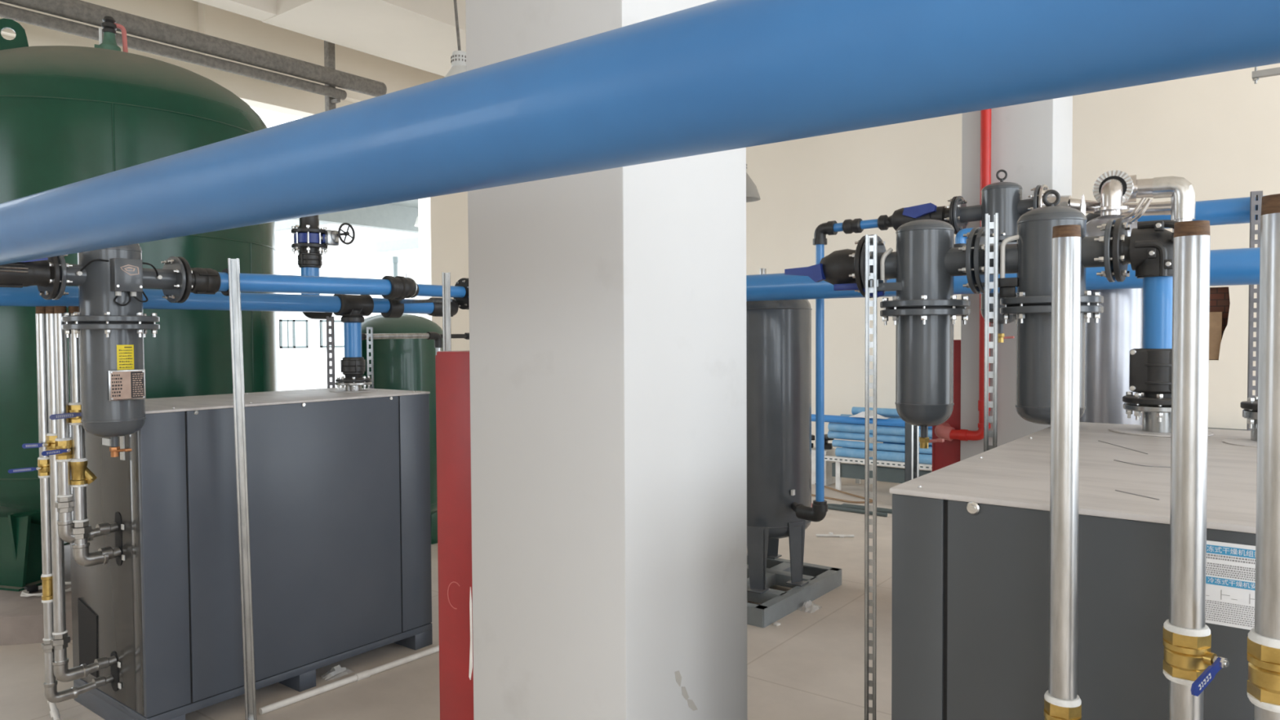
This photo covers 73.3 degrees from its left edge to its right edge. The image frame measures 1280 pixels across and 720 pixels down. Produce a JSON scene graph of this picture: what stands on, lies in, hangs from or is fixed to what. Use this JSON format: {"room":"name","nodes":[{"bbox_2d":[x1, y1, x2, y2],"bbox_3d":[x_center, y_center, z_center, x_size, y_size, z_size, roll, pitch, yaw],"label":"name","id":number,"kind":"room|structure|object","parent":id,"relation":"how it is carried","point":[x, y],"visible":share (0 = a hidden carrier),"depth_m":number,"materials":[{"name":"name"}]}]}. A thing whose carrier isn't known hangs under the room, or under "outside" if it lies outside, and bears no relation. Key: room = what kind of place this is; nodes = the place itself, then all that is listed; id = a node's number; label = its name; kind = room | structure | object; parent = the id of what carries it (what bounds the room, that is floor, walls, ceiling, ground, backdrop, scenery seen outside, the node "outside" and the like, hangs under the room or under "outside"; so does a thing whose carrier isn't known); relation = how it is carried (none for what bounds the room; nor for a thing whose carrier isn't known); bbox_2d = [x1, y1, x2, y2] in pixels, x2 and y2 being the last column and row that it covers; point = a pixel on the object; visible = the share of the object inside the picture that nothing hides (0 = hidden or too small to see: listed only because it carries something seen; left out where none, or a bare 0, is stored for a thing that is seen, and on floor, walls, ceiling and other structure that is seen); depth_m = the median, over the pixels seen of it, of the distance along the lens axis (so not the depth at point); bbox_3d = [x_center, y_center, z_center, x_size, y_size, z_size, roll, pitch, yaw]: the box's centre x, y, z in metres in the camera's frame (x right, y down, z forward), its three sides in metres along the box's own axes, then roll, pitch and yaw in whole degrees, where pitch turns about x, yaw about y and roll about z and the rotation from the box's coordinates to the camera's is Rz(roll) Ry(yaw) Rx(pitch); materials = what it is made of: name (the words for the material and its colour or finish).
{"room":"mechanical room","nodes":[
{"label":"mechanical room","id":0,"kind":"room"},
{"bbox_2d":[1,0,469,351],"bbox_3d":[-5.465,-1.043,7.857,0.250,5.600,13.900,1,2,37],"label":"wall","id":1,"kind":"structure","parent":0,"point":[443,230],"depth_m":9.69,"materials":[{"name":"beige paint"}]},
{"bbox_2d":[0,1,444,102],"bbox_3d":[-4.139,-3.291,9.225,0.140,0.800,5.400,1,2,37],"label":"trim","id":2,"kind":"structure","parent":1,"relation":"attached to","point":[213,21],"depth_m":9.58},
{"bbox_2d":[0,0,1279,265],"bbox_3d":[-1.084,-0.337,1.869,14.000,0.160,0.160,1,2,37],"label":"pipe","id":3,"kind":"object","parent":1,"relation":"attached to","point":[717,75],"visible":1,"depth_m":0.94,"materials":[{"name":"metal"}]},
{"bbox_2d":[0,477,901,719],"bbox_3d":[0.212,1.746,3.610,14.000,0.200,13.900,1,2,37],"label":"floor","id":4,"kind":"structure","parent":0,"point":[811,665],"depth_m":4.52,"materials":[{"name":"concrete"}]},
{"bbox_2d":[0,543,72,645],"bbox_3d":[-3.810,1.511,6.315,2.820,0.182,2.820,1,2,37],"label":"plinth","id":5,"kind":"object","parent":4,"relation":"on","point":[21,618],"depth_m":4.96,"materials":[{"name":"concrete"}]},
{"bbox_2d":[20,582,71,596],"bbox_3d":[-3.666,1.423,5.358,0.235,0.038,0.328,1,2,37],"label":"cable coil","id":6,"kind":"object","parent":5,"relation":"on","point":[33,588],"visible":0.53,"depth_m":5.32,"materials":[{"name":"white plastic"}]},
{"bbox_2d":[0,16,278,591],"bbox_3d":[-3.822,-0.540,6.256,2.236,3.923,2.236,1,2,37],"label":"receiver","id":7,"kind":"object","parent":5,"relation":"on","point":[69,114],"visible":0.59,"depth_m":5.42,"materials":[{"name":"metal"}]},
{"bbox_2d":[46,699,60,719],"bbox_3d":[-2.690,1.602,3.949,0.114,0.099,0.034,1,2,42],"label":"pipe stub","id":8,"kind":"object","parent":4,"relation":"on","point":[55,714],"visible":0.62,"depth_m":3.93,"materials":[{"name":"white plastic"}]},
{"bbox_2d":[227,257,257,719],"bbox_3d":[-1.759,0.604,3.794,0.105,2.097,0.100,1,3,37],"label":"post","id":9,"kind":"object","parent":4,"relation":"on","point":[233,266],"visible":1,"depth_m":3.81,"materials":[{"name":"metal"}]},
{"bbox_2d":[69,386,432,719],"bbox_3d":[-1.966,0.910,4.509,0.813,1.446,1.540,1,2,37],"label":"cabinet","id":10,"kind":"object","parent":4,"relation":"on","point":[339,483],"visible":0.9,"depth_m":4.09,"materials":[{"name":"metal"}]},
{"bbox_2d":[8,306,113,702],"bbox_3d":[-2.491,0.625,3.709,0.079,1.707,0.363,1,2,44],"label":"galvanised riser","id":11,"kind":"object","parent":10,"relation":"attached to","point":[50,685],"visible":0.98,"depth_m":3.65,"materials":[{"name":"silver metal"}]},
{"bbox_2d":[22,306,116,682],"bbox_3d":[-2.452,0.580,3.705,0.321,1.617,0.092,-2,2,-43],"label":"galvanised riser","id":12,"kind":"object","parent":10,"relation":"attached to","point":[60,640],"visible":0.83,"depth_m":3.65,"materials":[{"name":"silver metal"}]},
{"bbox_2d":[41,306,118,542],"bbox_3d":[-2.406,0.278,3.671,0.093,1.012,0.305,1,2,30],"label":"galvanised riser","id":13,"kind":"object","parent":10,"relation":"attached to","point":[63,451],"visible":0.95,"depth_m":3.62,"materials":[{"name":"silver metal"}]},
{"bbox_2d":[49,306,121,566],"bbox_3d":[-2.373,0.332,3.667,0.107,1.120,0.278,1,2,37],"label":"galvanised riser","id":14,"kind":"object","parent":10,"relation":"attached to","point":[82,476],"visible":0.78,"depth_m":3.65,"materials":[{"name":"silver metal"}]},
{"bbox_2d":[77,598,97,677],"bbox_3d":[-2.590,1.303,4.038,0.215,0.335,0.004,1,2,37],"label":"air vent","id":15,"kind":"object","parent":10,"relation":"attached to","point":[87,608],"depth_m":4.03,"materials":[{"name":"grey metal"}]},
{"bbox_2d":[329,293,377,392],"bbox_3d":[-1.644,-0.101,4.930,0.260,0.558,0.260,1,2,37],"label":"pipe","id":16,"kind":"object","parent":10,"relation":"on","point":[353,309],"visible":0.99,"depth_m":4.89,"materials":[{"name":"blue metal"}]},
{"bbox_2d":[326,315,335,387],"bbox_3d":[-1.923,0.667,5.384,0.044,1.880,0.020,-1,2,-12],"label":"post","id":17,"kind":"object","parent":4,"relation":"on","point":[329,351],"visible":0.24,"depth_m":5.35,"materials":[{"name":"silver metal"}]},
{"bbox_2d":[258,644,439,715],"bbox_3d":[-1.229,1.609,4.650,0.040,0.040,1.691,1,2,39],"label":"pipe","id":18,"kind":"object","parent":4,"relation":"on","point":[364,674],"visible":0.77,"depth_m":4.33,"materials":[{"name":"white plastic"}]},
{"bbox_2d":[366,327,373,388],"bbox_3d":[-1.775,0.690,5.694,0.041,1.815,0.020,-1,2,-12],"label":"post","id":19,"kind":"object","parent":4,"relation":"on","point":[368,335],"visible":0.25,"depth_m":5.66,"materials":[{"name":"metal"}]},
{"bbox_2d":[361,313,443,544],"bbox_3d":[-2.066,0.578,7.333,0.810,1.950,0.810,1,2,37],"label":"tank","id":20,"kind":"object","parent":4,"relation":"on","point":[399,364],"visible":0.2,"depth_m":7.00,"materials":[{"name":"metal"}]},
{"bbox_2d":[361,331,469,355],"bbox_3d":[-1.530,0.693,6.084,0.056,1.784,1.030,1,2,37],"label":"drain pipe","id":21,"kind":"object","parent":4,"relation":"on","point":[437,337],"visible":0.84,"depth_m":6.05,"materials":[{"name":"grey metal"}]},
{"bbox_2d":[395,271,452,351],"bbox_3d":[-1.249,0.563,4.958,0.610,2.105,0.100,1,2,37],"label":"post","id":22,"kind":"object","parent":4,"relation":"on","point":[446,335],"visible":0.35,"depth_m":4.80,"materials":[{"name":"metal"}]},
{"bbox_2d":[0,285,458,317],"bbox_3d":[-2.003,-0.295,4.455,0.123,0.131,2.660,1,2,37],"label":"pipe","id":23,"kind":"object","parent":22,"relation":"attached to","point":[28,296],"visible":0.63,"depth_m":4.40,"materials":[{"name":"metal"}]},
{"bbox_2d":[177,257,469,309],"bbox_3d":[-1.455,-0.385,4.650,0.409,0.217,2.178,0,2,27],"label":"pipe","id":24,"kind":"object","parent":22,"relation":"attached to","point":[203,280],"visible":0.83,"depth_m":4.22,"materials":[{"name":"metal"}]},
{"bbox_2d":[38,243,193,457],"bbox_3d":[-2.147,-0.064,3.545,0.344,0.923,0.534,1,2,37],"label":"filter","id":25,"kind":"object","parent":24,"relation":"attached to","point":[111,326],"visible":0.86,"depth_m":3.43,"materials":[{"name":"grey metal"}]},
{"bbox_2d":[0,256,60,299],"bbox_3d":[-2.386,-0.331,3.228,0.200,0.200,0.303,1,2,37],"label":"pipe","id":26,"kind":"object","parent":25,"relation":"attached to","point":[37,272],"visible":0.79,"depth_m":3.27,"materials":[{"name":"black metal"}]},
{"bbox_2d":[79,329,146,437],"bbox_3d":[-2.161,0.084,3.530,0.229,0.461,0.229,1,2,37],"label":"bowl","id":27,"kind":"object","parent":25,"relation":"on","point":[123,350],"depth_m":3.44,"materials":[{"name":"grey metal"}]},
{"bbox_2d":[119,346,133,368],"bbox_3d":[-2.069,-0.011,3.465,0.004,0.085,0.051,1,2,34],"label":"print","id":28,"kind":"object","parent":25,"relation":"on","point":[126,353],"depth_m":3.46},
{"bbox_2d":[132,373,143,396],"bbox_3d":[-2.030,0.100,3.479,0.001,0.092,0.040,1,2,37],"label":"print","id":29,"kind":"object","parent":25,"relation":"attached to","point":[137,378],"depth_m":3.48,"materials":[{"name":"black metal"}]},
{"bbox_2d":[291,214,355,319],"bbox_3d":[-2.353,-0.687,5.614,1.051,0.850,0.278,0,2,25],"label":"valve","id":30,"kind":"object","parent":24,"relation":"attached to","point":[309,239],"visible":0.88,"depth_m":5.41,"materials":[{"name":"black metal"}]},
{"bbox_2d":[773,622,780,626],"bbox_3d":[0.825,1.592,5.184,0.036,0.012,0.029,-2,2,-44],"label":"chip","id":31,"kind":"object","parent":4,"relation":"on","point":[776,624],"visible":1,"depth_m":5.18,"materials":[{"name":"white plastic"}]},
{"bbox_2d":[746,552,841,627],"bbox_3d":[0.700,1.524,5.862,0.947,0.110,1.112,1,2,37],"label":"steel skid","id":32,"kind":"object","parent":4,"relation":"on","point":[775,605],"visible":0.42,"depth_m":5.61,"materials":[{"name":"grey metal"}]},
{"bbox_2d":[746,268,812,594],"bbox_3d":[0.864,0.422,5.885,0.640,2.090,0.923,-1,2,-19],"label":"receiver","id":33,"kind":"object","parent":32,"relation":"on","point":[779,332],"visible":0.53,"depth_m":5.61,"materials":[{"name":"grey metal"}]},
{"bbox_2d":[795,214,891,521],"bbox_3d":[1.224,0.081,5.216,0.628,1.860,0.125,1,2,42],"label":"thin blue line","id":34,"kind":"object","parent":33,"relation":"attached to","point":[817,513],"visible":0.96,"depth_m":5.28,"materials":[{"name":"metal"}]},
{"bbox_2d":[811,446,835,485],"bbox_3d":[2.111,1.246,10.137,0.320,0.405,0.300,1,2,37],"label":"box","id":35,"kind":"object","parent":4,"relation":"on","point":[828,479],"visible":0.39,"depth_m":10.01,"materials":[{"name":"white plastic"}]},
{"bbox_2d":[811,434,834,448],"bbox_3d":[2.099,0.959,10.115,0.348,0.160,0.240,-1,2,-10],"label":"heap","id":36,"kind":"object","parent":35,"relation":"on","point":[827,446],"visible":0.34,"depth_m":10.05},
{"bbox_2d":[815,533,853,537],"bbox_3d":[1.683,1.516,7.428,0.322,0.021,0.022,0,2,6],"label":"stick","id":37,"kind":"object","parent":4,"relation":"on","point":[816,535],"visible":1,"depth_m":7.42,"materials":[{"name":"white plastic"}]},
{"bbox_2d":[811,483,872,503],"bbox_3d":[1.973,1.458,9.412,0.580,0.020,1.235,-1,2,-21],"label":"cable","id":38,"kind":"object","parent":4,"relation":"on","point":[836,490],"visible":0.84,"depth_m":9.12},
{"bbox_2d":[827,503,892,516],"bbox_3d":[2.193,1.476,8.504,0.801,0.038,0.268,1,2,37],"label":"steel offcut","id":39,"kind":"object","parent":4,"relation":"on","point":[883,512],"visible":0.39,"depth_m":8.49,"materials":[{"name":"grey metal"}]},
{"bbox_2d":[864,234,883,719],"bbox_3d":[0.839,0.603,3.124,0.100,2.107,0.110,1,2,37],"label":"post","id":40,"kind":"object","parent":4,"relation":"on","point":[871,286],"visible":1,"depth_m":3.13,"materials":[{"name":"metal"}]},
{"bbox_2d":[848,219,981,448],"bbox_3d":[1.006,-0.093,3.131,0.442,0.825,0.310,1,2,37],"label":"filter","id":41,"kind":"object","parent":40,"relation":"attached to","point":[924,310],"visible":0.84,"depth_m":3.03,"materials":[{"name":"grey metal"}]},
{"bbox_2d":[784,235,884,297],"bbox_3d":[0.733,-0.350,3.268,0.372,0.238,0.225,0,2,14],"label":"valve","id":42,"kind":"object","parent":41,"relation":"attached to","point":[834,268],"visible":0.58,"depth_m":3.24,"materials":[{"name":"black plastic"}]},
{"bbox_2d":[895,315,954,426],"bbox_3d":[1.030,0.029,3.117,0.203,0.422,0.203,1,2,37],"label":"bowl","id":43,"kind":"object","parent":41,"relation":"on","point":[924,353],"depth_m":3.03,"materials":[{"name":"grey metal"}]},
{"bbox_2d":[824,455,932,490],"bbox_3d":[3.140,1.274,9.287,2.250,0.385,0.703,1,2,37],"label":"rack","id":44,"kind":"object","parent":4,"relation":"on","point":[839,469],"visible":0.44,"depth_m":9.42,"materials":[{"name":"silver metal"}]},
{"bbox_2d":[835,447,932,464],"bbox_3d":[2.992,1.040,9.029,1.980,0.100,0.100,1,2,37],"label":"pipe","id":45,"kind":"object","parent":44,"relation":"on","point":[839,451],"visible":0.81,"depth_m":9.27,"materials":[{"name":"blue plastic"}]},
{"bbox_2d":[831,440,932,454],"bbox_3d":[2.992,0.949,9.077,2.040,0.080,0.080,1,2,37],"label":"pipe","id":46,"kind":"object","parent":45,"relation":"on","point":[838,443],"visible":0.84,"depth_m":9.34,"materials":[{"name":"blue plastic"}]},
{"bbox_2d":[827,430,932,445],"bbox_3d":[2.996,0.859,9.146,2.120,0.090,0.090,1,2,37],"label":"pipe","id":47,"kind":"object","parent":46,"relation":"on","point":[831,434],"visible":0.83,"depth_m":9.51,"materials":[{"name":"blue plastic"}]},
{"bbox_2d":[827,422,932,437],"bbox_3d":[2.985,0.767,9.114,2.100,0.096,0.096,1,2,37],"label":"pipe","id":48,"kind":"object","parent":47,"relation":"on","point":[853,428],"visible":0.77,"depth_m":9.43,"materials":[{"name":"blue plastic"}]},
{"bbox_2d":[840,413,901,418],"bbox_3d":[3.079,0.671,9.152,2.000,0.090,0.090,1,2,37],"label":"pipe","id":49,"kind":"object","parent":48,"relation":"on","point":[841,414],"visible":0.15,"depth_m":9.42,"materials":[{"name":"blue plastic"}]},
{"bbox_2d":[851,406,899,417],"bbox_3d":[3.126,0.580,9.088,1.850,0.090,0.090,1,2,37],"label":"pipe","id":50,"kind":"object","parent":49,"relation":"on","point":[891,412],"visible":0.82,"depth_m":9.41,"materials":[{"name":"blue plastic"}]},
{"bbox_2d":[811,413,932,428],"bbox_3d":[2.879,0.675,9.154,2.320,0.084,0.084,1,2,37],"label":"pipe","id":51,"kind":"object","parent":48,"relation":"on","point":[828,418],"visible":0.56,"depth_m":9.47,"materials":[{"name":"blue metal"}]},
{"bbox_2d":[848,411,888,418],"bbox_3d":[2.501,0.593,9.385,0.463,0.065,0.159,1,2,37],"label":"sheet","id":52,"kind":"object","parent":51,"relation":"on","point":[862,414],"visible":0.76,"depth_m":9.39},
{"bbox_2d":[846,447,929,454],"bbox_3d":[3.090,1.038,9.092,1.900,0.100,0.100,1,2,37],"label":"pipe","id":53,"kind":"object","parent":44,"relation":"on","point":[846,447],"visible":0.09,"depth_m":9.37,"materials":[{"name":"blue plastic"}]},
{"bbox_2d":[904,422,919,482],"bbox_3d":[1.176,0.643,3.680,0.100,1.990,0.100,1,2,37],"label":"post","id":54,"kind":"object","parent":4,"relation":"on","point":[912,432],"visible":0.11,"depth_m":3.68,"materials":[{"name":"metal"}]},
{"bbox_2d":[983,213,998,452],"bbox_3d":[1.168,0.588,2.873,0.100,2.146,0.100,1,2,37],"label":"post","id":55,"kind":"object","parent":4,"relation":"on","point":[988,285],"visible":0.46,"depth_m":2.86,"materials":[{"name":"metal"}]},
{"bbox_2d":[1044,224,1081,719],"bbox_3d":[0.697,0.745,1.407,0.083,1.923,0.117,0,2,1],"label":"galvanised riser","id":56,"kind":"object","parent":4,"relation":"on","point":[1062,701],"visible":1,"depth_m":1.39,"materials":[{"name":"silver metal"}]},
{"bbox_2d":[889,422,1257,719],"bbox_3d":[1.755,0.966,1.821,1.905,1.444,1.635,1,2,37],"label":"cabinet","id":57,"kind":"object","parent":4,"relation":"on","point":[971,535],"visible":0.64,"depth_m":1.61,"materials":[{"name":"metal"}]},
{"bbox_2d":[1108,217,1213,436],"bbox_3d":[1.614,-0.112,2.666,0.280,0.670,0.280,1,2,37],"label":"pipe","id":58,"kind":"object","parent":57,"relation":"on","point":[1148,249],"visible":0.72,"depth_m":2.63,"materials":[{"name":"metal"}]},
{"bbox_2d":[958,189,1130,424],"bbox_3d":[1.344,-0.175,2.870,0.498,0.778,0.310,1,2,37],"label":"filter","id":59,"kind":"object","parent":58,"relation":"attached to","point":[1030,308],"visible":0.76,"depth_m":2.79,"materials":[{"name":"grey metal"}]},
{"bbox_2d":[1015,312,1085,424],"bbox_3d":[1.364,0.019,2.861,0.211,0.391,0.211,1,2,37],"label":"bowl","id":60,"kind":"object","parent":59,"relation":"on","point":[1033,335],"depth_m":2.80,"materials":[{"name":"grey metal"}]},
{"bbox_2d":[1240,396,1257,441],"bbox_3d":[1.777,0.167,2.425,0.140,0.121,0.140,1,2,37],"label":"outlet","id":61,"kind":"object","parent":57,"relation":"on","point":[1250,411],"visible":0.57,"depth_m":2.42,"materials":[{"name":"metal"}]},
{"bbox_2d":[1079,194,1152,425],"bbox_3d":[2.353,0.393,4.317,0.302,2.440,0.307,0,2,19],"label":"tank","id":62,"kind":"object","parent":4,"relation":"on","point":[1109,341],"visible":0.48,"depth_m":4.18,"materials":[{"name":"silver metal"}]},
{"bbox_2d":[1092,169,1195,232],"bbox_3d":[2.518,0.330,4.347,0.444,2.563,0.227,0,2,13],"label":"pipe","id":63,"kind":"object","parent":4,"relation":"on","point":[1112,188],"visible":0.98,"depth_m":4.25,"materials":[{"name":"silver metal"}]},
{"bbox_2d":[1038,184,1170,216],"bbox_3d":[2.417,-0.810,4.394,0.721,0.209,0.219,0,2,18],"label":"pipe","id":64,"kind":"object","parent":63,"relation":"attached to","point":[1160,207],"visible":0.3,"depth_m":4.40,"materials":[{"name":"metal"}]},
{"bbox_2d":[1058,201,1070,207],"bbox_3d":[2.158,-0.776,4.400,0.070,0.065,0.055,1,2,41],"label":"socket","id":65,"kind":"object","parent":64,"relation":"attached to","point":[1061,203],"depth_m":4.38,"materials":[{"name":"metal"}]},
{"bbox_2d":[1162,220,1229,719],"bbox_3d":[0.799,0.756,1.248,0.087,1.908,0.120,0,2,-2],"label":"galvanised riser","id":66,"kind":"object","parent":4,"relation":"on","point":[1189,663],"visible":1,"depth_m":1.23,"materials":[{"name":"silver metal"}]},
{"bbox_2d":[1198,672,1211,689],"bbox_3d":[0.782,0.445,1.192,0.033,0.019,0.001,-1,2,-30],"label":"print","id":67,"kind":"object","parent":66,"relation":"attached to","point":[1205,678],"depth_m":1.19},
{"bbox_2d":[1246,191,1262,431],"bbox_3d":[3.166,0.370,4.442,0.100,2.470,0.100,1,2,37],"label":"post","id":68,"kind":"object","parent":4,"relation":"on","point":[1255,197],"visible":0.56,"depth_m":4.43,"materials":[{"name":"metal"}]},
{"bbox_2d":[1085,195,1266,228],"bbox_3d":[4.231,-0.664,3.732,4.225,0.365,0.150,1,2,37],"label":"pipe","id":69,"kind":"object","parent":68,"relation":"attached to","point":[1228,211],"visible":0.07,"depth_m":4.55,"materials":[{"name":"metal"}]},
{"bbox_2d":[1246,193,1279,719],"bbox_3d":[0.860,0.752,1.105,0.168,1.924,0.090,1,2,37],"label":"galvanised riser","id":70,"kind":"object","parent":4,"relation":"on","point":[1263,689],"visible":1,"depth_m":1.10,"materials":[{"name":"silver metal"}]},
{"bbox_2d":[465,0,746,719],"bbox_3d":[-0.081,-0.563,2.210,0.512,4.500,0.526,1,2,37],"label":"pillar","id":71,"kind":"structure","parent":0,"point":[607,308],"depth_m":2.02,"materials":[{"name":"paint"}]},
{"bbox_2d":[435,350,473,719],"bbox_3d":[-0.338,0.651,2.495,0.231,1.360,0.482,1,2,37],"label":"cabinet","id":72,"kind":"object","parent":71,"relation":"attached to","point":[452,367],"visible":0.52,"depth_m":2.31,"materials":[{"name":"metal"}]},
{"bbox_2d":[944,169,1049,342],"bbox_3d":[1.931,-0.559,4.650,0.514,0.930,0.310,1,2,37],"label":"filter","id":73,"kind":"object","parent":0,"point":[1003,198],"visible":0.55,"depth_m":4.55,"materials":[{"name":"grey metal"}]},
{"bbox_2d":[888,195,957,234],"bbox_3d":[1.608,-0.804,4.889,0.390,0.209,0.209,1,2,37],"label":"valve","id":74,"kind":"object","parent":73,"relation":"attached to","point":[900,216],"visible":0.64,"depth_m":4.82,"materials":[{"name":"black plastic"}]},
{"bbox_2d":[980,292,1016,324],"bbox_3d":[1.948,-0.407,4.642,0.206,0.426,0.206,1,2,37],"label":"bowl","id":75,"kind":"object","parent":73,"relation":"on","point":[1000,321],"depth_m":4.58,"materials":[{"name":"grey metal"}]},
{"bbox_2d":[746,247,1260,301],"bbox_3d":[2.272,-0.341,4.044,7.708,0.323,0.176,1,2,37],"label":"header","id":76,"kind":"object","parent":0,"point":[1239,266],"visible":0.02,"depth_m":4.11,"materials":[{"name":"metal"}]},
{"bbox_2d":[954,226,982,247],"bbox_3d":[1.707,-0.593,4.468,0.194,0.186,0.110,1,2,37],"label":"stub","id":77,"kind":"object","parent":76,"relation":"on","point":[960,241],"visible":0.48,"depth_m":4.46,"materials":[{"name":"blue metal"}]},
{"bbox_2d":[746,62,1279,471],"bbox_3d":[4.492,-1.138,9.152,14.500,5.600,0.250,1,2,37],"label":"wall","id":78,"kind":"structure","parent":0,"point":[1219,132],"depth_m":9.70,"materials":[{"name":"paint"}]},
{"bbox_2d":[192,0,466,76],"bbox_3d":[-1.851,-3.284,5.021,5.820,0.600,13.900,1,2,37],"label":"ceiling","id":79,"kind":"structure","parent":78,"relation":"attached to","point":[421,34],"depth_m":7.86,"materials":[{"name":"beige paint"}]},
{"bbox_2d":[1208,427,1246,430],"bbox_3d":[6.604,0.697,7.343,3.400,0.050,0.145,1,2,37],"label":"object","id":80,"kind":"object","parent":78,"relation":"attached to","point":[1208,428],"visible":0.02,"depth_m":8.16,"materials":[{"name":"grey metal"}]},
{"bbox_2d":[960,95,1072,461],"bbox_3d":[2.269,-0.662,5.181,0.500,4.500,0.520,1,2,37],"label":"pillar","id":81,"kind":"structure","parent":0,"point":[1032,142],"depth_m":4.99,"materials":[{"name":"white paint"}]},
{"bbox_2d":[932,339,960,471],"bbox_3d":[2.006,0.553,5.442,0.200,1.360,0.450,1,2,37],"label":"box","id":82,"kind":"object","parent":81,"relation":"attached to","point":[946,453],"visible":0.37,"depth_m":5.23,"materials":[{"name":"metal"}]},
{"bbox_2d":[934,108,991,440],"bbox_3d":[1.911,-1.211,5.080,0.341,3.392,0.156,1,2,37],"label":"pipe","id":83,"kind":"object","parent":81,"relation":"attached to","point":[944,430],"visible":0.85,"depth_m":4.98,"materials":[{"name":"red metal"}]},
{"bbox_3d":[0.181,-3.651,3.455,14.000,0.200,13.900,1,2,37],"label":"ceiling","id":84,"kind":"structure","parent":0,"visible":0},
{"bbox_2d":[324,40,340,111],"bbox_3d":[-3.216,-2.965,9.015,0.190,1.450,0.080,1,2,37],"label":"hanger","id":85,"kind":"object","parent":84,"relation":"hanging from","point":[329,47],"visible":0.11,"depth_m":9.02,"materials":[{"name":"grey metal"}]},
{"bbox_2d":[0,3,346,99],"bbox_3d":[-5.943,-2.653,5.311,0.100,0.100,9.360,1,2,37],"label":"ceiling pipe","id":86,"kind":"object","parent":85,"relation":"on","point":[6,11],"visible":1,"depth_m":7.60,"materials":[{"name":"grey metal"}]},
{"bbox_2d":[444,0,466,77],"bbox_3d":[-1.446,-2.842,6.878,0.430,1.596,0.430,1,2,37],"label":"pendant lamp","id":87,"kind":"object","parent":84,"relation":"hanging from","point":[458,61],"visible":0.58,"depth_m":6.84,"materials":[{"name":"plastic"}]},
{"bbox_2d":[746,164,760,202],"bbox_3d":[1.085,-2.731,9.304,0.430,1.985,0.430,1,2,37],"label":"pendant lamp","id":88,"kind":"object","parent":84,"relation":"hanging from","point":[752,193],"visible":0.15,"depth_m":9.21,"materials":[{"name":"grey metal"}]},
{"bbox_2d":[1251,66,1279,84],"bbox_3d":[3.669,-2.580,4.665,0.550,2.052,0.060,1,2,37],"label":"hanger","id":89,"kind":"object","parent":84,"relation":"hanging from","point":[1256,74],"visible":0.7,"depth_m":4.81,"materials":[{"name":"metal"}]},
{"bbox_3d":[-4.098,-0.767,-2.086,14.000,5.600,0.250,1,2,37],"label":"wall","id":90,"kind":"structure","parent":0,"visible":0},
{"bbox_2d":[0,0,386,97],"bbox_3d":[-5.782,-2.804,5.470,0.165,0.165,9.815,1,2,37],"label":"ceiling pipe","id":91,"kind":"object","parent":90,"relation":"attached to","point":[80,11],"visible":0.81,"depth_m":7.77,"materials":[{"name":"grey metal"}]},
{"bbox_3d":[3.117,1.034,9.210,2.000,0.100,0.100,1,2,37],"label":"pipe","id":92,"kind":"object","parent":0,"visible":0},
{"bbox_2d":[883,442,932,446],"bbox_3d":[3.285,0.946,9.016,1.500,0.090,0.090,1,2,37],"label":"pipe","id":93,"kind":"object","parent":92,"relation":"on","point":[883,442],"visible":0.14,"depth_m":9.35,"materials":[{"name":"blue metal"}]},
{"label":"outside","id":94,"kind":"structure","parent":0,"visible":0},
{"bbox_2d":[277,374,341,391],"bbox_3d":[-19.334,0.879,39.990,60.750,0.280,80.000,1,2,37],"label":"ground","id":95,"kind":"structure","parent":94,"point":[313,382],"depth_m":33.15,"materials":[{"name":"white"}]},
{"bbox_2d":[277,373,345,390],"bbox_3d":[-11.806,0.797,34.873,9.153,0.129,13.384,1,2,37],"label":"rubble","id":96,"kind":"object","parent":95,"relation":"on","point":[282,380],"visible":0.19,"depth_m":33.62,"materials":[{"name":"white"}]},
{"bbox_2d":[275,199,418,252],"bbox_3d":[-5.345,-0.664,15.395,6.800,4.010,14.000,1,2,37],"label":"canopy","id":97,"kind":"object","parent":95,"relation":"on","point":[416,224],"depth_m":14.33,"materials":[{"name":"metal"}]},
{"bbox_2d":[275,223,419,377],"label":"window","id":98,"kind":"structure","parent":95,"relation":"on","point":[301,340],"depth_m":40.32,"materials":[{"name":"white glass"}]},
{"bbox_2d":[392,256,398,277],"bbox_3d":[-6.803,-0.878,24.026,0.150,4.001,0.150,1,2,37],"label":"post","id":99,"kind":"object","parent":95,"relation":"on","point":[395,259],"visible":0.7,"depth_m":23.92,"materials":[{"name":"silver metal"}]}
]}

